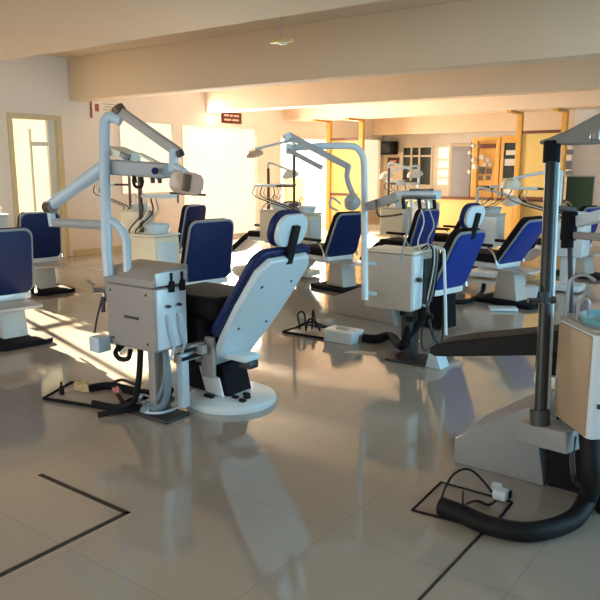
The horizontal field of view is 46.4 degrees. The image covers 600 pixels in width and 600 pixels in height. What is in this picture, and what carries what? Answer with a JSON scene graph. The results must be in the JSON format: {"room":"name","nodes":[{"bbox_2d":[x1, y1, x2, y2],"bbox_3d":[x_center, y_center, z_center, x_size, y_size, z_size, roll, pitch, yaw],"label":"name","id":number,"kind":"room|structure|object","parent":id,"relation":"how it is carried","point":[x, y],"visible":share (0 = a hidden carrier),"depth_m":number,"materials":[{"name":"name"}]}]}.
{"room":"dental clinic","nodes":[
{"label":"dental clinic","id":0,"kind":"room"},
{"bbox_2d":[0,55,383,257],"bbox_3d":[-4.040,-2.503,12.468,0.250,3.400,21.600,8,13,36],"label":"wall","id":1,"kind":"structure","parent":0,"point":[38,84],"depth_m":12.73,"materials":[{"name":"paint"}]},
{"bbox_2d":[6,112,69,256],"bbox_3d":[-4.485,-1.901,11.905,0.230,2.430,1.000,8,13,36],"label":"door","id":2,"kind":"structure","parent":1,"relation":"in","point":[35,141],"depth_m":11.90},
{"bbox_2d":[73,245,121,255],"bbox_3d":[-5.452,-0.480,10.691,0.020,0.100,16.500,8,13,36],"label":"baseboard","id":3,"kind":"structure","parent":1,"relation":"attached to","point":[119,247],"depth_m":12.84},
{"bbox_2d":[90,101,117,117],"bbox_3d":[-3.550,-3.452,12.716,0.028,0.310,0.620,8,13,36],"label":"notice","id":4,"kind":"object","parent":1,"relation":"attached to","point":[97,108],"visible":0.6,"depth_m":12.64,"materials":[{"name":"paper"}]},
{"bbox_2d":[119,120,174,194],"bbox_3d":[-2.999,-2.784,13.719,0.132,1.380,1.400,8,13,36],"label":"window","id":5,"kind":"structure","parent":1,"relation":"in","point":[131,138],"depth_m":13.76,"materials":[{"name":"white glass"}]},
{"bbox_2d":[0,0,384,60],"bbox_3d":[-1.014,-2.228,3.902,14.700,0.700,3.220,8,13,36],"label":"trim","id":6,"kind":"structure","parent":1,"relation":"attached to","point":[28,28],"depth_m":5.34,"materials":[{"name":"paint"}]},
{"bbox_2d":[181,124,258,234],"bbox_3d":[-1.747,-2.612,15.470,0.132,2.380,2.400,8,13,36],"label":"window","id":7,"kind":"structure","parent":1,"relation":"in","point":[217,153],"depth_m":15.58,"materials":[{"name":"white glass"}]},
{"bbox_2d":[221,112,241,123],"bbox_3d":[-1.506,-4.012,15.416,0.022,0.234,0.647,8,13,36],"label":"wall sign","id":8,"kind":"object","parent":1,"relation":"attached to","point":[227,117],"visible":0.86,"depth_m":15.40,"materials":[{"name":"red plastic"}]},
{"bbox_2d":[279,136,325,225],"bbox_3d":[0.028,-2.987,17.892,0.220,2.300,2.050,8,13,36],"label":"door","id":9,"kind":"structure","parent":1,"relation":"in","point":[322,173],"depth_m":18.62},
{"bbox_2d":[67,0,599,101],"bbox_3d":[2.006,-2.997,7.895,14.700,0.700,0.350,8,13,36],"label":"beam","id":10,"kind":"structure","parent":1,"relation":"attached to","point":[462,34],"depth_m":8.61,"materials":[{"name":"paint"}]},
{"bbox_2d":[348,137,380,209],"bbox_3d":[1.800,-3.599,20.144,0.132,2.050,1.800,8,13,36],"label":"window","id":11,"kind":"structure","parent":1,"relation":"in","point":[372,150],"depth_m":20.62,"materials":[{"name":"white glass"}]},
{"bbox_2d":[205,58,599,112],"bbox_3d":[4.003,-3.506,10.536,14.700,0.700,0.350,8,13,36],"label":"beam","id":12,"kind":"structure","parent":1,"relation":"attached to","point":[576,75],"depth_m":11.79,"materials":[{"name":"paint"}]},
{"bbox_2d":[284,90,599,121],"bbox_3d":[5.717,-3.922,12.806,14.700,0.740,0.700,8,13,36],"label":"beam","id":13,"kind":"structure","parent":1,"relation":"attached to","point":[580,99],"depth_m":14.34,"materials":[{"name":"paint"}]},
{"bbox_2d":[372,110,574,135],"bbox_3d":[8.072,-4.419,15.940,14.700,0.950,0.300,8,13,36],"label":"beam","id":14,"kind":"structure","parent":1,"relation":"attached to","point":[533,120],"depth_m":18.46,"materials":[{"name":"paint"}]},
{"bbox_2d":[43,0,459,57],"bbox_3d":[1.961,-3.428,7.751,15.300,0.200,22.200,8,13,36],"label":"ceiling","id":15,"kind":"structure","parent":0,"point":[387,5],"depth_m":9.18,"materials":[{"name":"paint"}]},
{"bbox_2d":[269,17,293,44],"bbox_3d":[-0.219,-3.160,8.055,0.320,0.440,0.120,8,13,36],"label":"ceiling lamp","id":16,"kind":"object","parent":15,"relation":"hanging from","point":[280,41],"visible":0.94,"depth_m":8.05,"materials":[{"name":"beige plastic"}]},
{"bbox_2d":[0,219,599,599],"bbox_3d":[1.961,0.107,8.432,15.300,0.200,22.200,8,13,36],"label":"floor","id":17,"kind":"structure","parent":0,"point":[312,494],"depth_m":3.65,"materials":[{"name":"tile"}]},
{"bbox_2d":[0,186,8,227],"bbox_3d":[-4.286,-1.095,9.718,0.770,1.634,0.486,8,13,36],"label":"dental unit","id":18,"kind":"object","parent":17,"relation":"on","point":[3,217],"visible":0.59,"depth_m":9.82,"materials":[{"name":"white plastic"}]},
{"bbox_2d":[0,227,52,350],"bbox_3d":[-2.940,-0.182,6.661,1.456,1.039,0.655,11,15,44],"label":"dental chair","id":19,"kind":"object","parent":17,"relation":"on","point":[17,279],"visible":1,"depth_m":6.42,"materials":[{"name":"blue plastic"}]},
{"bbox_2d":[17,211,74,295],"bbox_3d":[-3.564,-0.670,9.241,1.456,1.021,0.675,11,15,44],"label":"dental chair","id":20,"kind":"object","parent":17,"relation":"on","point":[47,248],"visible":0.52,"depth_m":8.97,"materials":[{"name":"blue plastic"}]},
{"bbox_2d":[0,474,129,576],"bbox_3d":[-1.398,1.040,3.065,0.704,0.007,1.074,8,13,36],"label":"floor line","id":21,"kind":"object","parent":17,"relation":"on","point":[123,512],"depth_m":3.19,"materials":[{"name":"black"}]},
{"bbox_2d":[42,381,132,409],"bbox_3d":[-1.472,0.669,4.924,0.665,0.024,0.388,5,12,22],"label":"plate","id":22,"kind":"object","parent":17,"relation":"on","point":[74,397],"visible":0.68,"depth_m":4.87,"materials":[{"name":"grey metal"}]},
{"bbox_2d":[59,382,63,394],"bbox_3d":[-1.680,0.621,4.931,0.036,0.090,0.036,8,13,36],"label":"bottle","id":23,"kind":"object","parent":22,"relation":"on","point":[61,387],"visible":1,"depth_m":4.92,"materials":[{"name":"black glass"}]},
{"bbox_2d":[73,380,89,391],"bbox_3d":[-1.558,0.614,5.044,0.217,0.056,0.125,8,13,36],"label":"rag","id":24,"kind":"object","parent":22,"relation":"on","point":[82,386],"visible":0.87,"depth_m":5.00,"materials":[{"name":"fabric"}]},
{"bbox_2d":[112,386,121,392],"bbox_3d":[-1.299,0.630,5.003,0.096,0.041,0.101,-3,11,-13],"label":"rag","id":25,"kind":"object","parent":22,"relation":"on","point":[117,389],"visible":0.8,"depth_m":4.97,"materials":[{"name":"pink fabric"}]},
{"bbox_2d":[93,176,155,232],"bbox_3d":[-2.819,-1.309,11.098,1.127,1.534,0.418,6,12,28],"label":"dental unit","id":26,"kind":"object","parent":17,"relation":"on","point":[129,216],"visible":0.45,"depth_m":10.85,"materials":[{"name":"beige plastic"}]},
{"bbox_2d":[131,203,148,209],"bbox_3d":[-2.480,-1.454,10.870,0.280,0.095,0.280,8,13,36],"label":"basin","id":27,"kind":"object","parent":26,"relation":"in","point":[135,206],"depth_m":10.79,"materials":[{"name":"white ceramic"}]},
{"bbox_2d":[42,103,206,423],"bbox_3d":[-1.157,-0.254,4.531,1.205,1.985,0.431,5,12,24],"label":"dental unit","id":28,"kind":"object","parent":17,"relation":"on","point":[145,299],"visible":0.99,"depth_m":4.40,"materials":[{"name":"white plastic"}]},
{"bbox_2d":[169,163,205,202],"bbox_3d":[-0.689,-0.718,4.278,0.205,0.249,0.169,8,13,36],"label":"lamp","id":29,"kind":"object","parent":28,"relation":"attached to","point":[182,181],"depth_m":4.25,"materials":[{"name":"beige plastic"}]},
{"bbox_2d":[88,378,178,417],"bbox_3d":[-1.137,0.668,4.823,0.562,0.060,0.855,-5,12,-23],"label":"hoses","id":30,"kind":"object","parent":17,"relation":"on","point":[144,393],"visible":0.6,"depth_m":4.82,"materials":[{"name":"black plastic"}]},
{"bbox_2d":[128,153,179,262],"bbox_3d":[-1.401,-0.600,6.963,0.770,1.704,0.486,8,13,36],"label":"dental unit","id":31,"kind":"object","parent":17,"relation":"on","point":[156,243],"visible":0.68,"depth_m":6.96,"materials":[{"name":"beige plastic"}]},
{"bbox_2d":[138,153,158,179],"bbox_3d":[-1.435,-1.297,6.755,0.737,0.256,0.329,8,13,36],"label":"lamp","id":32,"kind":"object","parent":31,"relation":"attached to","point":[142,155],"depth_m":6.82,"materials":[{"name":"white plastic"}]},
{"bbox_2d":[143,223,170,233],"bbox_3d":[-1.440,-0.718,7.049,0.280,0.095,0.280,8,13,36],"label":"basin","id":33,"kind":"object","parent":31,"relation":"in","point":[151,228],"depth_m":6.96,"materials":[{"name":"white ceramic"}]},
{"bbox_2d":[141,193,176,198],"bbox_3d":[-1.359,-1.008,6.780,0.320,0.035,0.220,8,13,36],"label":"tray","id":34,"kind":"object","parent":31,"relation":"on","point":[161,196],"depth_m":6.69,"materials":[{"name":"white plastic"}]},
{"bbox_2d":[175,204,205,253],"bbox_3d":[-1.849,-0.919,10.487,1.456,1.039,0.595,6,13,30],"label":"dental chair","id":35,"kind":"object","parent":17,"relation":"on","point":[189,212],"visible":0.22,"depth_m":10.12,"materials":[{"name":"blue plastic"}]},
{"bbox_2d":[180,218,233,284],"bbox_3d":[-1.202,-0.397,7.775,0.725,1.038,1.456,-10,15,-42],"label":"dental chair","id":36,"kind":"object","parent":17,"relation":"on","point":[207,243],"visible":0.51,"depth_m":7.46,"materials":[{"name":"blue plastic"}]},
{"bbox_2d":[115,209,309,414],"bbox_3d":[-0.640,0.017,4.851,1.570,1.332,0.610,8,13,36],"label":"dental chair","id":37,"kind":"object","parent":17,"relation":"on","point":[231,319],"visible":0.89,"depth_m":4.57,"materials":[{"name":"white plastic"}]},
{"bbox_2d":[232,224,268,252],"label":"dental chair","id":38,"kind":"object","parent":17,"relation":"on","point":[248,240],"depth_m":11.91,"materials":[{"name":"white plastic"}]},
{"bbox_2d":[259,162,298,247],"bbox_3d":[-0.270,-1.301,10.791,0.770,1.634,0.486,8,13,36],"label":"dental unit","id":39,"kind":"object","parent":17,"relation":"on","point":[266,215],"visible":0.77,"depth_m":10.83,"materials":[{"name":"beige plastic"}]},
{"bbox_2d":[272,203,288,209],"bbox_3d":[-0.308,-1.454,10.870,0.280,0.095,0.280,8,13,36],"label":"basin","id":40,"kind":"object","parent":39,"relation":"in","point":[275,207],"depth_m":10.78,"materials":[{"name":"white ceramic"}]},
{"bbox_2d":[267,162,298,178],"bbox_3d":[-0.303,-1.964,10.589,0.737,0.256,0.329,8,13,36],"label":"lamp","id":41,"kind":"object","parent":39,"relation":"attached to","point":[288,174],"depth_m":10.43,"materials":[{"name":"white plastic"}]},
{"bbox_2d":[246,141,322,276],"bbox_3d":[-0.239,-1.351,10.259,1.127,1.934,0.418,6,12,28],"label":"dental unit","id":42,"kind":"object","parent":17,"relation":"on","point":[313,218],"visible":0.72,"depth_m":10.09,"materials":[{"name":"beige plastic"}]},
{"bbox_2d":[254,184,278,186],"bbox_3d":[-0.493,-1.684,10.292,0.320,0.035,0.220,8,13,36],"label":"tray","id":43,"kind":"object","parent":42,"relation":"on","point":[255,185],"depth_m":10.20,"materials":[{"name":"white plastic"}]},
{"bbox_2d":[246,141,295,157],"bbox_3d":[-0.443,-2.181,10.131,0.737,0.255,0.329,8,13,36],"label":"lamp","id":44,"kind":"object","parent":42,"relation":"attached to","point":[256,152],"depth_m":10.14,"materials":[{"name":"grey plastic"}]},
{"bbox_2d":[297,206,316,212],"bbox_3d":[0.100,-1.300,10.069,0.280,0.095,0.280,8,13,36],"label":"basin","id":45,"kind":"object","parent":42,"relation":"in","point":[303,209],"depth_m":9.97,"materials":[{"name":"white ceramic"}]},
{"bbox_2d":[283,201,301,208],"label":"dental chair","id":46,"kind":"object","parent":17,"relation":"on","point":[290,202],"depth_m":11.47,"materials":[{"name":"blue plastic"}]},
{"bbox_2d":[282,310,327,339],"bbox_3d":[0.140,0.217,6.781,0.523,0.208,0.394,8,13,36],"label":"plate","id":47,"kind":"object","parent":17,"relation":"on","point":[304,329],"visible":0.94,"depth_m":6.83,"materials":[{"name":"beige metal"}]},
{"bbox_2d":[303,211,361,293],"bbox_3d":[0.355,-0.694,9.364,0.635,1.021,1.456,-9,14,-39],"label":"dental chair","id":48,"kind":"object","parent":17,"relation":"on","point":[341,243],"visible":0.76,"depth_m":9.05,"materials":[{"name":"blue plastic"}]},
{"bbox_2d":[312,118,364,230],"bbox_3d":[0.902,-2.948,16.750,1.035,2.655,0.720,8,13,36],"label":"frame","id":49,"kind":"object","parent":17,"relation":"on","point":[336,187],"visible":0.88,"depth_m":17.02,"materials":[{"name":"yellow wood"}]},
{"bbox_2d":[322,325,363,344],"bbox_3d":[0.399,0.320,6.476,0.320,0.122,0.220,8,13,36],"label":"box","id":50,"kind":"object","parent":17,"relation":"on","point":[335,333],"visible":1,"depth_m":6.40,"materials":[{"name":"white plastic"}]},
{"bbox_2d":[342,351,375,354],"bbox_3d":[0.519,0.457,6.068,0.300,0.004,0.110,3,11,16],"label":"paper sheet","id":51,"kind":"object","parent":17,"relation":"on","point":[348,352],"visible":1,"depth_m":6.07,"materials":[{"name":"white paper"}]},
{"bbox_2d":[283,132,448,369],"bbox_3d":[0.666,-0.420,5.729,1.183,1.858,1.228,8,13,36],"label":"dental unit","id":52,"kind":"object","parent":17,"relation":"on","point":[403,279],"visible":0.99,"depth_m":5.62,"materials":[{"name":"white plastic"}]},
{"bbox_2d":[365,192,434,262],"bbox_3d":[0.793,-0.569,5.451,0.543,0.543,0.302,8,13,36],"label":"tray","id":53,"kind":"object","parent":52,"relation":"on","point":[380,254],"depth_m":5.43,"materials":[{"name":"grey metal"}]},
{"bbox_2d":[401,199,405,208],"bbox_3d":[0.769,-0.713,5.200,0.028,0.079,0.043,-6,13,-30],"label":"socket","id":54,"kind":"object","parent":52,"relation":"attached to","point":[402,200],"depth_m":5.19,"materials":[{"name":"black plastic"}]},
{"bbox_2d":[409,199,413,208],"bbox_3d":[0.828,-0.713,5.200,0.028,0.079,0.043,-6,13,-30],"label":"socket","id":55,"kind":"object","parent":52,"relation":"attached to","point":[410,200],"depth_m":5.19,"materials":[{"name":"white plastic"}]},
{"bbox_2d":[417,199,421,208],"bbox_3d":[0.888,-0.713,5.200,0.028,0.079,0.043,-6,13,-30],"label":"socket","id":56,"kind":"object","parent":52,"relation":"attached to","point":[418,200],"depth_m":5.19,"materials":[{"name":"black plastic"}]},
{"bbox_2d":[425,200,429,208],"bbox_3d":[0.947,-0.713,5.200,0.028,0.079,0.043,-6,13,-30],"label":"socket","id":57,"kind":"object","parent":52,"relation":"attached to","point":[426,201],"depth_m":5.19,"materials":[{"name":"metal"}]},
{"bbox_2d":[432,200,436,208],"bbox_3d":[0.999,-0.713,5.200,0.028,0.079,0.043,-6,13,-30],"label":"socket","id":58,"kind":"object","parent":52,"relation":"attached to","point":[433,201],"depth_m":5.19,"materials":[{"name":"black rubber"}]},
{"bbox_2d":[333,287,401,324],"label":"dental chair","id":59,"kind":"object","parent":17,"relation":"on","point":[350,303],"depth_m":7.44,"materials":[{"name":"white plastic"}]},
{"bbox_2d":[360,208,439,259],"bbox_3d":[1.499,-0.812,9.994,0.595,1.016,1.456,-10,15,-42],"label":"dental chair","id":60,"kind":"object","parent":17,"relation":"on","point":[417,222],"visible":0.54,"depth_m":9.66,"materials":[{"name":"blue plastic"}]},
{"bbox_2d":[380,162,422,237],"bbox_3d":[1.694,-1.433,11.479,0.770,1.634,0.486,8,13,36],"label":"dental unit","id":61,"kind":"object","parent":17,"relation":"on","point":[395,223],"visible":0.58,"depth_m":11.48,"materials":[{"name":"beige plastic"}]},
{"bbox_2d":[393,201,408,206],"bbox_3d":[1.655,-1.587,11.558,0.280,0.095,0.280,8,13,36],"label":"basin","id":62,"kind":"object","parent":61,"relation":"in","point":[398,204],"depth_m":11.46,"materials":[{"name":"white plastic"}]},
{"bbox_2d":[388,162,422,177],"bbox_3d":[1.661,-2.096,11.277,0.737,0.256,0.329,8,13,36],"label":"lamp","id":63,"kind":"object","parent":61,"relation":"attached to","point":[413,173],"depth_m":11.10,"materials":[{"name":"white plastic"}]},
{"bbox_2d":[396,182,418,184],"bbox_3d":[1.736,-1.876,11.289,0.320,0.035,0.220,8,13,36],"label":"tray","id":64,"kind":"object","parent":61,"relation":"on","point":[399,183],"depth_m":11.22,"materials":[{"name":"white plastic"}]},
{"bbox_2d":[380,165,440,251],"bbox_3d":[2.044,-1.727,13.139,1.127,1.584,0.418,6,12,28],"label":"dental unit","id":65,"kind":"object","parent":17,"relation":"on","point":[383,175],"visible":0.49,"depth_m":12.98,"materials":[{"name":"white plastic"}]},
{"bbox_2d":[386,180,404,181],"bbox_3d":[1.791,-2.232,13.138,0.320,0.035,0.220,8,13,36],"label":"tray","id":66,"kind":"object","parent":65,"relation":"on","point":[386,180],"depth_m":13.03,"materials":[{"name":"white plastic"}]},
{"bbox_2d":[380,165,419,178],"bbox_3d":[1.841,-2.386,13.044,0.737,0.255,0.329,8,13,36],"label":"lamp","id":67,"kind":"object","parent":65,"relation":"attached to","point":[383,175],"depth_m":13.06,"materials":[{"name":"white plastic"}]},
{"bbox_2d":[417,533,482,599],"bbox_3d":[0.498,1.112,2.691,0.012,0.007,1.312,8,13,36],"label":"trim","id":68,"kind":"structure","parent":17,"relation":"on","point":[469,546],"depth_m":2.83,"materials":[{"name":"black"}]},
{"bbox_2d":[423,203,485,327],"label":"dental chair","id":69,"kind":"object","parent":17,"relation":"on","point":[462,247],"depth_m":6.69,"materials":[{"name":"blue leather"}]},
{"bbox_2d":[433,220,477,268],"bbox_3d":[2.280,-0.933,11.162,1.456,0.811,0.555,8,13,36],"label":"dental chair","id":70,"kind":"object","parent":17,"relation":"on","point":[440,239],"visible":0.09,"depth_m":10.94,"materials":[{"name":"black plastic"}]},
{"bbox_2d":[411,481,512,523],"bbox_3d":[0.773,0.983,3.338,0.397,0.012,0.371,8,13,36],"label":"plate","id":71,"kind":"object","parent":17,"relation":"on","point":[427,505],"visible":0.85,"depth_m":3.38,"materials":[{"name":"black plastic"}]},
{"bbox_2d":[456,283,485,303],"bbox_3d":[2.086,-0.079,8.460,0.789,0.153,0.269,-9,14,-39],"label":"hose","id":72,"kind":"object","parent":17,"relation":"on","point":[483,286],"visible":0.79,"depth_m":8.29,"materials":[{"name":"black rubber"}]},
{"bbox_2d":[440,468,511,507],"bbox_3d":[0.814,0.922,3.365,0.432,0.116,0.237,-9,14,-40],"label":"plug adapter","id":73,"kind":"object","parent":17,"relation":"on","point":[502,494],"visible":0.99,"depth_m":3.39,"materials":[{"name":"white plastic"}]},
{"bbox_2d":[429,324,558,485],"bbox_3d":[1.539,0.513,3.530,1.703,0.858,0.546,8,13,36],"label":"dental chair","id":74,"kind":"object","parent":17,"relation":"on","point":[491,444],"visible":0.36,"depth_m":3.65,"materials":[{"name":"grey plastic"}]},
{"bbox_2d":[468,185,521,277],"bbox_3d":[2.777,-0.967,9.929,0.770,1.305,0.486,8,13,36],"label":"dental unit","id":75,"kind":"object","parent":17,"relation":"on","point":[493,223],"visible":0.7,"depth_m":9.88,"materials":[{"name":"white plastic"}]},
{"bbox_2d":[484,206,501,213],"bbox_3d":[2.738,-1.282,9.977,0.280,0.095,0.280,8,13,36],"label":"basin","id":76,"kind":"object","parent":75,"relation":"in","point":[495,209],"depth_m":9.88,"materials":[{"name":"white ceramic"}]},
{"bbox_2d":[490,185,500,187],"bbox_3d":[2.819,-1.572,9.708,0.320,0.035,0.220,8,13,36],"label":"tray","id":77,"kind":"object","parent":75,"relation":"on","point":[491,186],"depth_m":9.66,"materials":[{"name":"white plastic"}]},
{"bbox_2d":[476,186,521,205],"bbox_3d":[2.743,-1.448,9.762,0.737,0.256,0.329,8,13,36],"label":"lamp","id":78,"kind":"object","parent":75,"relation":"attached to","point":[506,202],"depth_m":9.66,"materials":[{"name":"white plastic"}]},
{"bbox_2d":[488,305,517,311],"bbox_3d":[2.284,0.095,7.874,0.300,0.030,0.180,1,11,6],"label":"packaging","id":79,"kind":"object","parent":17,"relation":"on","point":[491,307],"visible":1,"depth_m":7.80,"materials":[{"name":"white plastic"}]},
{"bbox_2d":[473,216,542,309],"bbox_3d":[2.286,-0.521,8.440,0.615,1.032,1.456,-9,14,-40],"label":"dental chair","id":80,"kind":"object","parent":17,"relation":"on","point":[509,290],"visible":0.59,"depth_m":8.12,"materials":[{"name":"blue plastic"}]},
{"bbox_2d":[513,203,521,228],"bbox_3d":[4.481,-1.587,14.458,0.140,0.850,0.060,8,13,36],"label":"pilaster","id":81,"kind":"object","parent":17,"relation":"on","point":[517,209],"visible":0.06,"depth_m":14.40,"materials":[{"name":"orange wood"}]},
{"bbox_2d":[436,113,599,542],"bbox_3d":[1.134,0.078,3.115,1.014,1.868,0.704,-3,11,-15],"label":"dental unit","id":82,"kind":"object","parent":17,"relation":"on","point":[573,438],"visible":1,"depth_m":3.13,"materials":[{"name":"white plastic"}]},
{"bbox_2d":[564,273,596,315],"bbox_3d":[1.244,-0.020,3.107,0.122,0.204,0.019,4,12,22],"label":"faucet","id":83,"kind":"object","parent":82,"relation":"on","point":[593,313],"depth_m":3.11,"materials":[{"name":"metal"}]},
{"bbox_2d":[575,297,590,319],"bbox_3d":[1.230,0.042,3.039,0.062,0.109,0.018,4,12,21],"label":"faucet","id":84,"kind":"object","parent":82,"relation":"on","point":[581,300],"depth_m":3.03,"materials":[{"name":"metal"}]},
{"bbox_2d":[579,309,599,326],"bbox_3d":[1.347,0.120,3.005,0.290,0.108,0.290,8,13,36],"label":"basin","id":85,"kind":"object","parent":82,"relation":"in","point":[587,318],"depth_m":3.01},
{"bbox_2d":[520,238,541,261],"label":"dental chair","id":86,"kind":"object","parent":17,"relation":"on","point":[535,250],"depth_m":10.76,"materials":[{"name":"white plastic"}]},
{"bbox_2d":[525,276,536,281],"bbox_3d":[3.123,-0.311,9.930,0.420,0.050,0.200,5,12,26],"label":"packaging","id":87,"kind":"object","parent":17,"relation":"on","point":[528,278],"visible":0.44,"depth_m":9.80,"materials":[{"name":"cardboard"}]},
{"bbox_2d":[507,108,568,230],"bbox_3d":[4.672,-2.419,14.001,1.003,2.655,0.720,8,13,36],"label":"frame","id":88,"kind":"object","parent":17,"relation":"on","point":[528,149],"visible":0.68,"depth_m":14.26,"materials":[{"name":"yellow wood"}]},
{"bbox_2d":[501,170,590,292],"bbox_3d":[3.162,-0.918,9.070,1.127,1.534,0.418,6,12,28],"label":"dental unit","id":89,"kind":"object","parent":17,"relation":"on","point":[581,248],"visible":0.61,"depth_m":8.93,"materials":[{"name":"white plastic"}]},
{"bbox_2d":[510,187,538,189],"bbox_3d":[2.908,-1.448,9.064,0.320,0.035,0.220,8,13,36],"label":"tray","id":90,"kind":"object","parent":89,"relation":"on","point":[516,188],"depth_m":8.96,"materials":[{"name":"white plastic"}]},
{"bbox_2d":[501,170,563,188],"bbox_3d":[2.958,-1.552,8.979,0.737,0.255,0.329,8,13,36],"label":"lamp","id":91,"kind":"object","parent":89,"relation":"attached to","point":[509,183],"depth_m":8.99,"materials":[{"name":"white plastic"}]},
{"bbox_2d":[575,205,599,280],"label":"dental chair","id":92,"kind":"object","parent":17,"relation":"on","point":[584,264],"depth_m":10.13,"materials":[{"name":"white plastic"}]},
{"bbox_2d":[383,132,571,205],"bbox_3d":[8.475,-3.318,16.704,15.200,3.400,0.250,8,13,36],"label":"wall","id":93,"kind":"structure","parent":0,"point":[451,138],"depth_m":19.98,"materials":[{"name":"paint"}]},
{"bbox_2d":[381,141,397,154],"bbox_3d":[2.637,-4.445,20.493,0.440,0.380,0.395,8,13,36],"label":"television","id":94,"kind":"object","parent":93,"relation":"attached to","point":[387,147],"visible":1,"depth_m":20.33,"materials":[{"name":"black plastic"}]},
{"bbox_2d":[388,158,398,164],"bbox_3d":[2.760,-4.095,20.695,0.380,0.220,0.032,8,13,36],"label":"sign","id":95,"kind":"object","parent":93,"relation":"attached to","point":[395,160],"visible":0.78,"depth_m":20.67,"materials":[{"name":"red plastic"}]},
{"bbox_2d":[401,145,432,185],"bbox_3d":[3.407,-3.888,20.320,1.000,1.150,0.120,8,13,36],"label":"window","id":96,"kind":"structure","parent":93,"relation":"in","point":[422,156],"depth_m":20.26,"materials":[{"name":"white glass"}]},
{"bbox_2d":[434,145,449,186],"bbox_3d":[4.061,-3.796,19.843,0.470,1.150,0.120,8,13,36],"label":"window","id":97,"kind":"structure","parent":93,"relation":"in","point":[442,152],"depth_m":19.85,"materials":[{"name":"white glass"}]},
{"bbox_2d":[448,144,470,195],"bbox_3d":[4.512,-3.241,19.526,0.770,2.180,0.050,8,13,36],"label":"trim","id":98,"kind":"structure","parent":93,"relation":"attached to","point":[451,145],"depth_m":19.59,"materials":[{"name":"beige wood"}]},
{"bbox_2d":[450,146,472,196],"bbox_3d":[4.483,-3.204,19.494,0.650,2.120,0.126,8,13,36],"label":"door","id":99,"kind":"structure","parent":93,"relation":"in","point":[460,160],"depth_m":19.44,"materials":[{"name":"wood"}]},
{"bbox_2d":[499,135,515,197],"bbox_3d":[4.441,-2.801,14.755,0.407,1.300,0.070,8,13,36],"label":"window","id":100,"kind":"structure","parent":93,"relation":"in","point":[508,142],"depth_m":14.76,"materials":[{"name":"orange wood"}]},
{"bbox_2d":[400,199,566,239],"bbox_3d":[3.873,-1.772,15.389,3.800,0.860,0.180,8,13,36],"label":"wall","id":101,"kind":"structure","parent":0,"point":[450,209],"depth_m":15.45,"materials":[{"name":"yellow paint"}]},
{"bbox_2d":[441,196,567,202],"bbox_3d":[3.856,-2.222,15.322,3.850,0.050,0.290,8,13,36],"label":"trim","id":102,"kind":"structure","parent":101,"relation":"on","point":[442,197],"depth_m":15.22,"materials":[{"name":"brown wood"}]},
{"bbox_2d":[470,137,501,197],"bbox_3d":[4.003,-2.854,15.083,0.609,1.280,0.080,8,13,36],"label":"notice board","id":103,"kind":"object","parent":102,"relation":"on","point":[487,151],"visible":0.83,"depth_m":15.05,"materials":[{"name":"orange wood"}]},
{"bbox_2d":[467,141,477,197],"bbox_3d":[3.715,-2.810,15.068,0.245,1.200,0.140,8,13,36],"label":"clutter","id":104,"kind":"object","parent":103,"relation":"hanging from","point":[474,166],"visible":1,"depth_m":15.01,"materials":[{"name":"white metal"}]},
{"bbox_2d":[478,167,484,173],"bbox_3d":[3.928,-2.801,15.127,0.140,0.160,0.008,8,13,36],"label":"photo","id":105,"kind":"object","parent":103,"relation":"on","point":[481,170],"depth_m":15.13},
{"bbox_2d":[571,108,599,245],"bbox_3d":[8.833,-2.379,11.825,8.200,3.400,0.200,8,13,36],"label":"wall","id":106,"kind":"structure","parent":0,"point":[585,159],"depth_m":13.96,"materials":[{"name":"paint"}]},
{"bbox_2d":[565,160,571,169],"bbox_3d":[5.444,-2.734,14.175,0.120,0.180,0.030,8,13,36],"label":"wall ornament","id":107,"kind":"object","parent":106,"relation":"attached to","point":[568,162],"visible":0.97,"depth_m":14.16,"materials":[{"name":"grey plastic"}]},
{"bbox_2d":[566,149,573,154],"bbox_3d":[5.445,-2.987,14.125,0.140,0.100,0.030,8,13,36],"label":"wall ornament","id":108,"kind":"object","parent":106,"relation":"attached to","point":[569,151],"visible":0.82,"depth_m":14.11,"materials":[{"name":"grey plastic"}]},
{"bbox_2d":[565,175,594,210],"bbox_3d":[5.636,-2.048,14.152,0.560,0.920,0.036,8,13,36],"label":"board","id":109,"kind":"object","parent":106,"relation":"attached to","point":[579,189],"visible":0.55,"depth_m":14.11,"materials":[{"name":"green plastic"}]},
{"label":"outside","id":110,"kind":"structure","parent":0,"visible":0},
{"bbox_3d":[-2.098,-2.655,22.830,8.700,0.180,9.700,8,13,36],"label":"floor","id":111,"kind":"structure","parent":110,"visible":0},
{"bbox_2d":[284,178,303,205],"bbox_3d":[-0.154,-2.809,19.744,0.100,1.250,0.800,8,13,36],"label":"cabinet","id":112,"kind":"object","parent":111,"relation":"on","point":[299,181],"visible":0.26,"depth_m":19.68,"materials":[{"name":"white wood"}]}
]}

